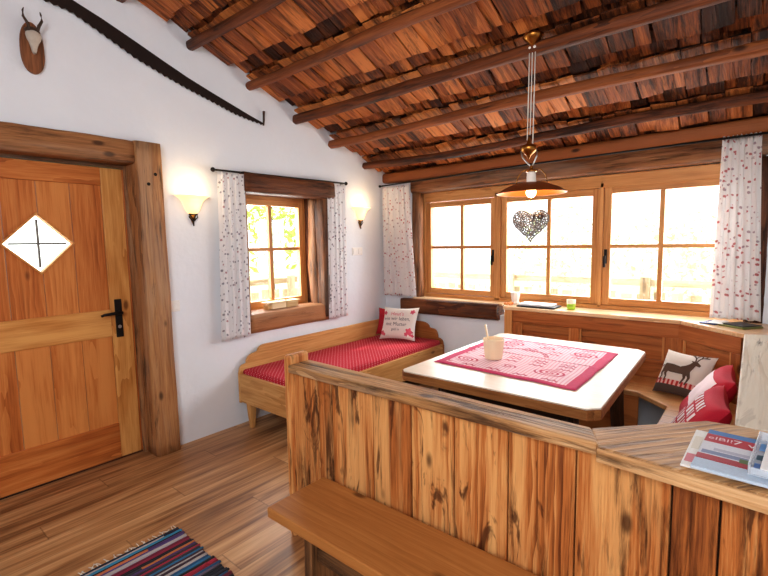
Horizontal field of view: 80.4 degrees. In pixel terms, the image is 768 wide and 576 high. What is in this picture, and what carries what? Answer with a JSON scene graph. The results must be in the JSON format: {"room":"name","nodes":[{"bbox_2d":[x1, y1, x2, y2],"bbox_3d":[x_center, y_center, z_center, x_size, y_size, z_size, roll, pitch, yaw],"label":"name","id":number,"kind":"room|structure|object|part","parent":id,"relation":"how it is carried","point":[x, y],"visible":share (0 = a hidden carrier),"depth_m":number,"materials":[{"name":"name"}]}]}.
{"room":"traditional dwelling","nodes":[
{"label":"traditional dwelling","id":0,"kind":"room"},
{"bbox_2d":[0,0,392,444],"bbox_3d":[-2.155,-1.106,2.865,0.360,4.745,7.010,4,7,40],"label":"wall","id":1,"kind":"structure","parent":0,"point":[87,83],"depth_m":3.47,"materials":[{"name":"paint"}]},
{"bbox_2d":[19,7,44,74],"bbox_3d":[-2.038,-1.428,2.638,0.077,0.346,0.116,4,7,40],"label":"trophy","id":2,"kind":"object","parent":1,"relation":"attached to","point":[31,45],"visible":1,"depth_m":2.63,"materials":[{"name":"brown wood"}]},
{"bbox_2d":[0,121,180,499],"bbox_3d":[-2.115,0.152,2.862,0.314,2.240,1.436,4,7,40],"label":"door","id":3,"kind":"structure","parent":1,"relation":"in","point":[88,375],"depth_m":3.03,"materials":[{"name":"brown wood"}]},
{"bbox_3d":[-2.185,-0.279,2.867,0.005,0.350,0.350,4,7,40],"label":"pane","id":4,"kind":"part","parent":3,"relation":"part of","materials":[{"name":"white glass"}]},
{"bbox_3d":[-2.178,-0.279,2.861,0.054,0.390,0.390,4,7,40],"label":"diamond frame","id":5,"kind":"part","parent":3,"relation":"part of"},
{"bbox_3d":[-2.164,-0.729,2.840,0.046,0.120,0.685,4,7,40],"label":"rail","id":6,"kind":"part","parent":3,"relation":"part of","materials":[{"name":"brown wood"}]},
{"bbox_3d":[-2.147,0.275,2.941,0.046,0.190,0.685,4,7,40],"label":"rail","id":7,"kind":"part","parent":3,"relation":"part of","materials":[{"name":"brown wood"}]},
{"bbox_3d":[-2.154,0.166,2.931,0.030,1.680,0.686,4,7,40],"label":"panel","id":8,"kind":"part","parent":3,"relation":"part of","materials":[{"name":"brown wood"}]},
{"bbox_3d":[-2.132,1.123,3.026,0.046,0.253,0.685,4,7,40],"label":"rail","id":9,"kind":"part","parent":3,"relation":"part of","materials":[{"name":"brown wood"}]},
{"bbox_3d":[-1.879,0.182,3.143,0.027,0.030,0.140,4,7,40],"label":"lever","id":10,"kind":"part","parent":3,"relation":"part of","materials":[{"name":"black metal"}]},
{"bbox_3d":[-1.861,0.214,3.207,0.050,0.270,0.047,4,7,40],"label":"handle plate","id":11,"kind":"part","parent":3,"relation":"part of","materials":[{"name":"black metal"}]},
{"bbox_3d":[-1.672,0.103,3.300,0.195,2.236,0.192,4,7,40],"label":"post","id":12,"kind":"part","parent":3,"relation":"part of","materials":[{"name":"brown wood"}]},
{"bbox_2d":[44,0,264,125],"bbox_3d":[-1.738,-1.660,3.011,0.036,0.738,2.224,4,7,40],"label":"saw","id":13,"kind":"object","parent":1,"relation":"attached to","point":[123,41],"visible":1,"depth_m":3.11,"materials":[{"name":"metal"}]},
{"bbox_2d":[171,300,179,311],"bbox_3d":[-1.561,0.135,3.387,0.013,0.084,0.084,4,7,40],"label":"light switch","id":14,"kind":"object","parent":1,"relation":"attached to","point":[175,305],"visible":0.75,"depth_m":3.39,"materials":[{"name":"white plastic"}]},
{"bbox_2d":[175,194,208,225],"bbox_3d":[-1.419,-0.583,3.425,0.109,0.226,0.263,4,7,40],"label":"wall sconce","id":15,"kind":"object","parent":1,"relation":"attached to","point":[192,203],"visible":1,"depth_m":3.41,"materials":[{"name":"beige glass"}]},
{"bbox_3d":[-1.418,-0.627,3.420,0.106,0.138,0.263,4,7,40],"label":"lamp shade","id":16,"kind":"part","parent":15,"relation":"part of","materials":[{"name":"beige glass"}]},
{"bbox_2d":[210,167,347,184],"bbox_3d":[-0.870,-0.989,4.077,0.080,0.055,1.496,4,7,40],"label":"curtain rod","id":17,"kind":"object","parent":1,"relation":"attached to","point":[212,169],"visible":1,"depth_m":3.96,"materials":[{"name":"black metal"}]},
{"bbox_2d":[217,171,250,341],"bbox_3d":[-1.219,-0.248,3.681,0.032,1.345,0.282,4,7,40],"label":"curtain","id":18,"kind":"object","parent":17,"relation":"hanging from","point":[233,251],"visible":1,"depth_m":3.68,"materials":[{"name":"grey fabric"}]},
{"bbox_2d":[327,184,347,318],"bbox_3d":[-0.471,-0.363,4.572,0.034,1.339,0.272,4,7,40],"label":"curtain","id":19,"kind":"object","parent":17,"relation":"hanging from","point":[336,207],"visible":0.99,"depth_m":4.58,"materials":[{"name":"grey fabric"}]},
{"bbox_2d":[239,171,334,333],"bbox_3d":[-0.949,-0.329,4.276,0.411,1.368,1.038,4,7,40],"label":"window","id":20,"kind":"structure","parent":1,"relation":"in","point":[308,198],"depth_m":4.39,"materials":[{"name":"brown wood"}]},
{"bbox_3d":[-1.081,-0.333,4.345,0.060,0.995,0.770,4,7,40],"label":"sash","id":21,"kind":"part","parent":20,"relation":"part of","materials":[{"name":"brown wood"}]},
{"bbox_3d":[-1.077,-0.328,4.362,0.085,1.140,0.940,4,7,40],"label":"frame","id":22,"kind":"part","parent":20,"relation":"part of","materials":[{"name":"brown wood"}]},
{"bbox_2d":[261,298,299,309],"bbox_3d":[-0.966,0.138,4.270,0.096,0.087,0.380,4,7,40],"label":"wooden box","id":23,"kind":"object","parent":20,"relation":"on","point":[276,304],"visible":1,"depth_m":4.22,"materials":[{"name":"beige wood"}]},
{"bbox_3d":[-0.966,0.123,4.269,0.096,0.012,0.380,4,7,40],"label":"lid","id":24,"kind":"part","parent":23,"relation":"part of","materials":[{"name":"beige wood"}]},
{"bbox_3d":[-0.944,0.267,4.306,0.277,0.177,0.920,4,7,40],"label":"sill","id":25,"kind":"part","parent":20,"relation":"part of","materials":[{"name":"brown wood"}]},
{"bbox_2d":[352,247,361,255],"bbox_3d":[-0.285,-0.393,4.880,0.013,0.084,0.159,4,7,40],"label":"double switch","id":26,"kind":"object","parent":1,"relation":"attached to","point":[358,250],"visible":1,"depth_m":4.88,"materials":[{"name":"white plastic"}]},
{"bbox_2d":[351,207,369,228],"bbox_3d":[-0.219,-0.747,4.856,0.109,0.226,0.263,4,7,40],"label":"wall sconce","id":27,"kind":"object","parent":1,"relation":"attached to","point":[360,212],"visible":1,"depth_m":4.83,"materials":[{"name":"beige glass"}]},
{"bbox_3d":[-0.219,-0.791,4.850,0.106,0.138,0.263,4,7,40],"label":"lamp shade","id":28,"kind":"part","parent":27,"relation":"part of","materials":[{"name":"beige glass"}]},
{"bbox_2d":[0,381,437,575],"bbox_3d":[-0.329,1.425,1.683,5.010,0.120,7.100,4,7,40],"label":"floor","id":29,"kind":"structure","parent":0,"point":[219,488],"depth_m":2.65,"materials":[{"name":"brown wood"}]},
{"bbox_2d":[78,526,233,575],"bbox_3d":[-0.951,1.356,1.814,1.170,0.014,0.791,4,7,40],"label":"rag rug","id":30,"kind":"object","parent":29,"relation":"on","point":[172,553],"visible":1,"depth_m":2.19,"materials":[{"name":"multicoloured fabric"}]},
{"bbox_2d":[238,319,443,427],"bbox_3d":[-0.292,0.770,4.321,0.785,0.658,1.970,4,7,40],"label":"frame","id":31,"kind":"object","parent":29,"relation":"on","point":[268,396],"visible":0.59,"depth_m":4.14,"materials":[{"name":"brown wood"}]},
{"bbox_3d":[-1.102,1.056,3.795,0.062,0.220,0.062,4,7,40],"label":"leg","id":32,"kind":"part","parent":31,"relation":"part of","materials":[{"name":"brown wood"}]},
{"bbox_3d":[-0.903,0.855,3.571,0.759,0.238,0.028,4,7,40],"label":"foot panel","id":33,"kind":"part","parent":31,"relation":"part of","materials":[{"name":"brown wood"}]},
{"bbox_2d":[243,334,439,385],"bbox_3d":[-0.293,0.674,4.314,0.726,0.126,1.903,4,7,40],"label":"mattress","id":34,"kind":"object","parent":31,"relation":"on","point":[359,355],"visible":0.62,"depth_m":4.23,"materials":[{"name":"red fabric"}]},
{"bbox_2d":[376,308,384,333],"bbox_3d":[0.089,0.377,5.038,0.381,0.288,0.123,2,7,31],"label":"pillow","id":35,"kind":"object","parent":34,"relation":"on","point":[381,310],"visible":0.14,"depth_m":5.08,"materials":[{"name":"fabric"}]},
{"bbox_2d":[380,307,418,340],"bbox_3d":[0.162,0.376,4.823,0.428,0.340,0.188,2,7,29],"label":"pillow","id":36,"kind":"object","parent":34,"relation":"on","point":[398,323],"visible":1,"depth_m":4.77,"materials":[{"name":"beige fabric"}]},
{"bbox_2d":[406,328,412,335],"bbox_3d":[0.259,0.456,4.691,0.078,0.082,0.026,2,6,26],"label":"print","id":37,"kind":"object","parent":36,"relation":"attached to","point":[409,331],"depth_m":4.69},
{"bbox_3d":[-0.001,0.793,4.080,0.028,0.230,1.914,4,7,40],"label":"rail","id":38,"kind":"part","parent":31,"relation":"part of","materials":[{"name":"brown wood"}]},
{"bbox_3d":[0.338,0.596,5.045,0.759,0.478,0.028,4,7,40],"label":"headboard","id":39,"kind":"part","parent":31,"relation":"part of","materials":[{"name":"brown wood"}]},
{"bbox_2d":[267,477,536,575],"bbox_3d":[0.247,1.156,1.517,1.640,0.430,0.320,4,7,40],"label":"bench","id":40,"kind":"object","parent":29,"relation":"on","point":[344,531],"visible":1,"depth_m":1.71,"materials":[{"name":"brown wood"}]},
{"bbox_3d":[-0.224,1.146,1.917,0.045,0.385,0.260,4,7,40],"label":"leg","id":41,"kind":"part","parent":40,"relation":"part of","materials":[{"name":"brown wood"}]},
{"bbox_2d":[402,333,645,426],"bbox_3d":[0.967,0.837,2.927,1.115,0.762,1.380,4,7,40],"label":"dining table","id":42,"kind":"object","parent":29,"relation":"on","point":[604,391],"visible":0.53,"depth_m":2.46,"materials":[{"name":"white wood"}]},
{"bbox_2d":[434,337,617,390],"bbox_3d":[0.929,0.445,2.936,0.895,0.011,0.975,4,7,40],"label":"tablecloth","id":43,"kind":"object","parent":42,"relation":"on","point":[560,366],"visible":0.95,"depth_m":2.81,"materials":[{"name":"fabric"}]},
{"bbox_2d":[483,324,503,359],"bbox_3d":[0.699,0.342,2.898,0.132,0.214,0.131,4,7,40],"label":"wooden cup","id":44,"kind":"object","parent":43,"relation":"on","point":[493,345],"visible":1,"depth_m":2.86,"materials":[{"name":"brown wood"}]},
{"bbox_3d":[0.943,0.925,2.322,0.087,0.710,0.129,-2,6,-5],"label":"leg","id":45,"kind":"part","parent":42,"relation":"part of","materials":[{"name":"brown wood"}]},
{"bbox_3d":[1.564,0.840,3.062,0.129,0.710,0.087,-2,6,-5],"label":"leg","id":46,"kind":"part","parent":42,"relation":"part of","materials":[{"name":"brown wood"}]},
{"bbox_2d":[284,351,767,575],"bbox_3d":[0.653,0.876,1.554,2.788,0.965,0.539,4,7,40],"label":"partition wall","id":47,"kind":"structure","parent":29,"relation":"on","point":[541,495],"depth_m":1.53,"materials":[{"name":"brown wood"}]},
{"bbox_3d":[-0.443,0.812,2.380,0.045,0.965,0.135,4,7,40],"label":"post","id":48,"kind":"part","parent":47,"relation":"part of","materials":[{"name":"brown wood"}]},
{"bbox_3d":[0.120,0.436,1.858,1.447,0.041,0.144,4,7,40],"label":"rail","id":49,"kind":"part","parent":47,"relation":"part of","materials":[{"name":"brown wood"}]},
{"bbox_2d":[680,430,763,487],"bbox_3d":[0.954,0.459,1.236,0.218,0.007,0.291,4,7,40],"label":"brochure","id":50,"kind":"object","parent":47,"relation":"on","point":[699,436],"visible":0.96,"depth_m":1.28,"materials":[{"name":"white paper"}]},
{"bbox_2d":[691,430,767,488],"bbox_3d":[1.005,0.456,1.182,0.300,0.010,0.300,4,8,43],"label":"magazine","id":51,"kind":"object","parent":50,"relation":"on","point":[727,455],"visible":0.98,"depth_m":1.21,"materials":[{"name":"paper"}]},
{"bbox_2d":[753,444,767,475],"bbox_3d":[1.062,0.440,1.132,0.220,0.028,0.260,5,8,44],"label":"tray","id":52,"kind":"object","parent":51,"relation":"on","point":[763,467],"visible":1,"depth_m":1.15,"materials":[{"name":"clear plastic"}]},
{"bbox_2d":[503,305,767,431],"bbox_3d":[1.514,0.783,2.563,2.765,0.920,2.595,4,7,40],"label":"bench","id":53,"kind":"object","parent":29,"relation":"on","point":[653,334],"visible":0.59,"depth_m":3.31,"materials":[{"name":"brown wood"}]},
{"bbox_3d":[1.193,0.634,4.256,0.075,0.889,0.165,4,7,40],"label":"panel","id":54,"kind":"part","parent":53,"relation":"part of","materials":[{"name":"brown wood"}]},
{"bbox_2d":[511,291,519,304],"bbox_3d":[1.237,0.095,4.279,0.089,0.115,0.089,-4,6,-27],"label":"tealight holder","id":55,"kind":"object","parent":53,"relation":"on","point":[515,296],"visible":0.91,"depth_m":4.25,"materials":[{"name":"white glass"}]},
{"bbox_2d":[516,301,561,309],"bbox_3d":[1.391,0.154,4.085,0.340,0.029,0.190,4,7,40],"label":"folder","id":56,"kind":"object","parent":53,"relation":"on","point":[528,304],"visible":1,"depth_m":4.04,"materials":[{"name":"white paper"}]},
{"bbox_2d":[567,299,575,309],"bbox_3d":[1.609,0.140,3.907,0.074,0.086,0.073,4,7,40],"label":"candle jar","id":57,"kind":"object","parent":53,"relation":"on","point":[571,303],"visible":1,"depth_m":3.88,"materials":[{"name":"green glass"}]},
{"bbox_3d":[1.609,0.158,3.909,0.072,0.050,0.071,4,7,40],"label":"glass","id":58,"kind":"part","parent":57,"relation":"part of","materials":[{"name":"green glass"}]},
{"bbox_3d":[1.689,0.523,3.779,1.285,0.589,0.026,4,7,39],"label":"panel","id":59,"kind":"part","parent":53,"relation":"part of","materials":[{"name":"brown wood"}]},
{"bbox_3d":[1.670,0.286,3.737,1.285,0.109,0.020,4,7,39],"label":"panel rail","id":60,"kind":"part","parent":53,"relation":"part of","materials":[{"name":"brown wood"}]},
{"bbox_3d":[1.349,0.933,3.547,1.120,0.430,0.020,4,7,40],"label":"seat","id":61,"kind":"part","parent":53,"relation":"part of","materials":[{"name":"brown wood"}]},
{"bbox_3d":[1.675,0.589,3.767,1.285,0.140,0.020,4,7,39],"label":"panel rail","id":62,"kind":"part","parent":53,"relation":"part of","materials":[{"name":"brown wood"}]},
{"bbox_3d":[1.060,0.783,2.764,1.700,0.035,2.320,4,7,40],"label":"seat","id":63,"kind":"part","parent":53,"relation":"part of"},
{"bbox_2d":[652,349,718,397],"bbox_3d":[2.001,0.581,3.032,0.200,0.280,0.334,-4,6,-24],"label":"pillow","id":64,"kind":"object","parent":53,"relation":"on","point":[680,373],"visible":0.92,"depth_m":2.99,"materials":[{"name":"beige fabric"}]},
{"bbox_2d":[659,355,709,384],"bbox_3d":[1.985,0.538,3.006,0.290,0.188,0.162,4,7,40],"label":"print","id":65,"kind":"object","parent":64,"relation":"attached to","point":[676,369],"depth_m":2.99,"materials":[{"name":"brown fabric"}]},
{"bbox_2d":[670,385,731,424],"bbox_3d":[1.456,0.651,2.128,0.252,0.332,0.420,3,7,34],"label":"cushion","id":66,"kind":"object","parent":53,"relation":"on","point":[712,405],"visible":0.52,"depth_m":2.03,"materials":[{"name":"fabric"}]},
{"bbox_2d":[670,392,705,422],"bbox_3d":[1.423,0.623,2.156,0.164,0.240,0.276,3,7,34],"label":"print","id":67,"kind":"object","parent":66,"relation":"attached to","point":[696,410],"depth_m":2.10},
{"bbox_2d":[678,365,737,413],"bbox_3d":[1.761,0.610,2.484,0.250,0.332,0.420,3,7,36],"label":"cushion","id":68,"kind":"object","parent":53,"relation":"on","point":[725,375],"visible":0.52,"depth_m":2.42,"materials":[{"name":"fabric"}]},
{"bbox_2d":[699,320,716,324],"bbox_3d":[2.301,0.240,3.181,0.160,0.007,0.100,-4,7,-30],"label":"booklet","id":69,"kind":"object","parent":53,"relation":"on","point":[703,322],"visible":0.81,"depth_m":3.16,"materials":[{"name":"white paper"}]},
{"bbox_2d":[707,320,728,323],"bbox_3d":[2.321,0.235,3.157,0.150,0.005,0.090,-6,7,-38],"label":"booklet","id":70,"kind":"object","parent":69,"relation":"on","point":[712,321],"visible":0.99,"depth_m":3.15,"materials":[{"name":"white paper"}]},
{"bbox_3d":[2.201,0.342,3.087,0.020,0.109,0.499,-2,6,-9],"label":"panel rail","id":71,"kind":"part","parent":53,"relation":"part of","materials":[{"name":"brown wood"}]},
{"bbox_3d":[2.228,0.580,3.114,0.026,0.589,0.499,-2,6,-9],"label":"panel","id":72,"kind":"part","parent":53,"relation":"part of","materials":[{"name":"brown wood"}]},
{"bbox_3d":[2.207,0.645,3.117,0.020,0.140,0.499,-2,6,-9],"label":"panel rail","id":73,"kind":"part","parent":53,"relation":"part of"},
{"bbox_2d":[718,324,762,329],"bbox_3d":[2.378,0.253,3.033,0.170,0.009,0.170,-2,6,-15],"label":"booklet","id":74,"kind":"object","parent":53,"relation":"on","point":[726,325],"visible":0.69,"depth_m":2.97,"materials":[{"name":"green paper"}]},
{"bbox_2d":[723,322,761,326],"bbox_3d":[2.389,0.244,3.038,0.150,0.006,0.150,-2,6,-10],"label":"booklet","id":75,"kind":"object","parent":74,"relation":"on","point":[739,324],"visible":1,"depth_m":3.02,"materials":[{"name":"black paper"}]},
{"bbox_2d":[138,0,767,172],"bbox_3d":[-0.371,-2.153,1.318,4.970,2.532,7.049,4,7,40],"label":"ceiling","id":76,"kind":"structure","parent":0,"point":[292,31],"depth_m":3.07,"materials":[{"name":"brown wood"}]},
{"bbox_2d":[186,0,285,50],"bbox_3d":[0.209,-1.703,2.025,4.356,0.099,0.094,4,7,40],"label":"pole","id":77,"kind":"object","parent":76,"relation":"attached to","point":[259,7],"visible":0.98,"depth_m":3.00,"materials":[{"name":"brown wood"}]},
{"bbox_2d":[246,0,478,90],"bbox_3d":[0.520,-1.574,2.416,4.360,0.095,0.090,4,7,40],"label":"pole","id":78,"kind":"object","parent":76,"relation":"attached to","point":[438,7],"visible":0.98,"depth_m":2.92,"materials":[{"name":"brown wood"}]},
{"bbox_2d":[292,0,729,123],"bbox_3d":[0.838,-1.441,2.804,4.342,0.114,0.106,4,7,40],"label":"ceiling beam","id":79,"kind":"structure","parent":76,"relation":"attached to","point":[670,8],"depth_m":2.74,"materials":[{"name":"brown wood"}]},
{"bbox_2d":[496,30,566,197],"bbox_3d":[0.902,-1.036,2.767,0.418,0.959,0.418,4,7,40],"label":"pendant lamp","id":80,"kind":"object","parent":76,"relation":"hanging from","point":[531,188],"visible":1,"depth_m":2.76,"materials":[{"name":"gold metal"}]},
{"bbox_3d":[0.880,-1.176,2.769,0.014,0.539,0.006,4,7,40],"label":"cord","id":81,"kind":"part","parent":80,"relation":"part of","materials":[{"name":"grey metal"}]},
{"bbox_2d":[512,209,548,242],"bbox_3d":[0.911,-0.422,2.825,0.219,0.279,0.016,1,6,18],"label":"heart","id":82,"kind":"object","parent":80,"relation":"hanging from","point":[519,225],"visible":1,"depth_m":2.83,"materials":[{"name":"grey metal"}]},
{"bbox_3d":[0.909,-0.600,2.810,0.064,0.082,0.064,4,7,40],"label":"bulb","id":83,"kind":"part","parent":80,"relation":"part of","materials":[{"name":"white glass"}]},
{"bbox_2d":[526,165,536,181],"bbox_3d":[0.908,-0.685,2.802,0.068,0.137,0.068,4,7,40],"label":"socket","id":84,"kind":"object","parent":80,"relation":"attached to","point":[531,175],"depth_m":2.78,"materials":[{"name":"white ceramic"}]},
{"bbox_3d":[0.909,-0.619,2.808,0.418,0.070,0.418,4,7,40],"label":"lamp shade","id":85,"kind":"part","parent":80,"relation":"part of","materials":[{"name":"orange metal"}]},
{"bbox_3d":[0.893,-1.190,2.756,0.015,0.509,0.006,4,7,40],"label":"cord","id":86,"kind":"part","parent":80,"relation":"part of","materials":[{"name":"grey metal"}]},
{"bbox_3d":[0.908,-1.140,2.750,0.016,0.609,0.006,4,7,40],"label":"cord","id":87,"kind":"part","parent":80,"relation":"part of","materials":[{"name":"grey metal"}]},
{"bbox_2d":[328,38,767,148],"bbox_3d":[1.119,-1.325,3.149,4.326,0.106,0.098,4,7,40],"label":"ceiling beam","id":88,"kind":"structure","parent":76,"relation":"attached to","point":[759,48],"depth_m":2.98,"materials":[{"name":"brown wood"}]},
{"bbox_2d":[362,90,767,168],"bbox_3d":[1.435,-1.213,3.543,4.345,0.118,0.100,4,7,40],"label":"pole","id":89,"kind":"object","parent":76,"relation":"attached to","point":[758,97],"visible":0.98,"depth_m":3.37,"materials":[{"name":"brown wood"}]},
{"bbox_2d":[384,155,767,424],"bbox_3d":[1.786,-0.138,4.028,4.310,2.450,0.360,4,7,40],"label":"wall","id":90,"kind":"structure","parent":0,"point":[455,332],"depth_m":4.62,"materials":[{"name":"paint"}]},
{"bbox_2d":[379,132,767,187],"bbox_3d":[1.225,-1.062,3.980,3.405,0.056,0.047,4,8,41],"label":"curtain rod","id":91,"kind":"object","parent":90,"relation":"attached to","point":[761,133],"visible":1,"depth_m":3.57,"materials":[{"name":"brown wood"}]},
{"bbox_2d":[382,184,416,296],"bbox_3d":[0.171,-0.512,5.011,0.463,1.216,0.033,4,7,40],"label":"curtain","id":92,"kind":"object","parent":91,"relation":"hanging from","point":[399,272],"visible":1,"depth_m":5.02,"materials":[{"name":"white fabric"}]},
{"bbox_2d":[709,132,762,321],"bbox_3d":[2.429,-0.404,3.104,0.287,1.264,0.045,4,7,40],"label":"curtain","id":93,"kind":"object","parent":91,"relation":"hanging from","point":[736,277],"visible":0.98,"depth_m":3.11,"materials":[{"name":"white fabric"}]},
{"bbox_2d":[400,156,767,322],"bbox_3d":[1.458,-0.316,4.134,3.115,1.310,0.286,4,7,40],"label":"window","id":94,"kind":"structure","parent":90,"relation":"in","point":[462,302],"depth_m":4.14,"materials":[{"name":"brown wood"}]},
{"bbox_3d":[0.682,0.206,4.771,1.162,0.171,0.174,4,7,40],"label":"sill","id":95,"kind":"part","parent":94,"relation":"part of","materials":[{"name":"brown wood"}]},
{"bbox_3d":[0.807,-0.422,4.777,0.820,0.980,0.060,4,7,40],"label":"sash","id":96,"kind":"part","parent":94,"relation":"part of","materials":[{"name":"brown wood"}]},
{"bbox_3d":[1.072,-0.303,4.497,0.022,0.150,0.048,4,7,40],"label":"handle","id":97,"kind":"part","parent":94,"relation":"part of","materials":[{"name":"black metal"}]},
{"bbox_3d":[1.510,-0.376,4.193,0.896,0.986,0.060,4,7,40],"label":"sash","id":98,"kind":"part","parent":94,"relation":"part of","materials":[{"name":"brown wood"}]},
{"bbox_3d":[1.865,-0.251,3.839,0.022,0.150,0.048,4,7,40],"label":"handle","id":99,"kind":"part","parent":94,"relation":"part of","materials":[{"name":"black metal"}]},
{"bbox_3d":[2.243,-0.332,3.583,0.946,0.996,0.060,4,7,40],"label":"sash","id":100,"kind":"part","parent":94,"relation":"part of","materials":[{"name":"brown wood"}]},
{"bbox_2d":[410,134,767,193],"bbox_3d":[1.835,-1.016,3.712,3.922,0.182,0.152,4,7,40],"label":"beam","id":101,"kind":"structure","parent":90,"relation":"attached to","point":[705,152],"depth_m":3.73,"materials":[{"name":"brown wood"}]},
{"bbox_2d":[382,115,767,183],"bbox_3d":[1.688,-1.153,3.834,4.314,0.143,0.182,4,7,40],"label":"beam","id":102,"kind":"structure","parent":101,"relation":"on","point":[756,124],"depth_m":3.68,"materials":[{"name":"brown wood"}]},
{"label":"outside","id":103,"kind":"structure","parent":0,"visible":0},
{"bbox_2d":[250,259,712,302],"bbox_3d":[4.195,0.812,12.950,70.000,0.200,65.000,4,7,40],"label":"balcony railing","id":104,"kind":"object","parent":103,"point":[440,265],"depth_m":27.41,"materials":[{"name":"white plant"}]},
{"bbox_2d":[247,205,296,288],"bbox_3d":[-2.918,-2.057,11.372,3.049,6.074,2.967,4,7,40],"label":"tree","id":105,"kind":"object","parent":104,"relation":"on","point":[281,230],"visible":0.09,"depth_m":11.36,"materials":[{"name":"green plant"}]},
{"bbox_2d":[250,275,297,300],"bbox_3d":[-2.804,0.728,6.213,0.145,1.550,7.770,4,7,40],"label":"fence","id":106,"kind":"object","parent":104,"relation":"on","point":[290,280],"visible":0.06,"depth_m":7.47,"materials":[{"name":"brown wood"}]},
{"bbox_3d":[-2.884,0.038,6.090,0.060,0.090,7.600,4,7,40],"label":"fence rail","id":107,"kind":"part","parent":106,"relation":"part of","materials":[{"name":"brown wood"}]},
{"bbox_3d":[-1.540,0.562,7.656,0.060,1.550,0.120,4,7,40],"label":"fence post","id":108,"kind":"part","parent":106,"relation":"part of","materials":[{"name":"brown wood"}]},
{"bbox_2d":[265,207,296,260],"bbox_3d":[-2.580,-3.143,16.380,4.056,7.226,3.817,4,7,40],"label":"tree","id":109,"kind":"object","parent":104,"relation":"on","point":[287,212],"visible":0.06,"depth_m":16.32,"materials":[{"name":"green plant"}]},
{"bbox_2d":[513,202,627,294],"bbox_3d":[6.704,-1.420,16.565,3.982,3.364,3.992,4,7,40],"label":"tree","id":110,"kind":"object","parent":104,"relation":"on","point":[583,242],"visible":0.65,"depth_m":16.39,"materials":[{"name":"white plant"}]},
{"bbox_2d":[434,272,711,305],"bbox_3d":[4.054,0.662,5.693,13.030,1.550,0.145,4,7,40],"label":"fence","id":111,"kind":"object","parent":104,"relation":"on","point":[645,283],"visible":0.19,"depth_m":6.56,"materials":[{"name":"brown wood"}]},
{"bbox_3d":[2.025,0.533,7.323,0.120,1.550,0.060,4,7,40],"label":"fence post","id":112,"kind":"part","parent":111,"relation":"part of","materials":[{"name":"brown wood"}]},
{"bbox_3d":[4.042,-0.037,5.646,13.000,0.090,0.060,4,7,40],"label":"fence rail","id":113,"kind":"part","parent":111,"relation":"part of","materials":[{"name":"brown wood"}]},
{"bbox_3d":[3.485,0.630,6.110,0.120,1.550,0.060,4,7,40],"label":"fence post","id":114,"kind":"part","parent":111,"relation":"part of","materials":[{"name":"brown wood"}]},
{"bbox_2d":[614,203,716,302],"bbox_3d":[8.383,-0.820,12.547,3.516,2.990,3.659,4,7,40],"label":"tree","id":115,"kind":"object","parent":104,"relation":"on","point":[703,228],"visible":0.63,"depth_m":12.45,"materials":[{"name":"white plant"}]}
]}

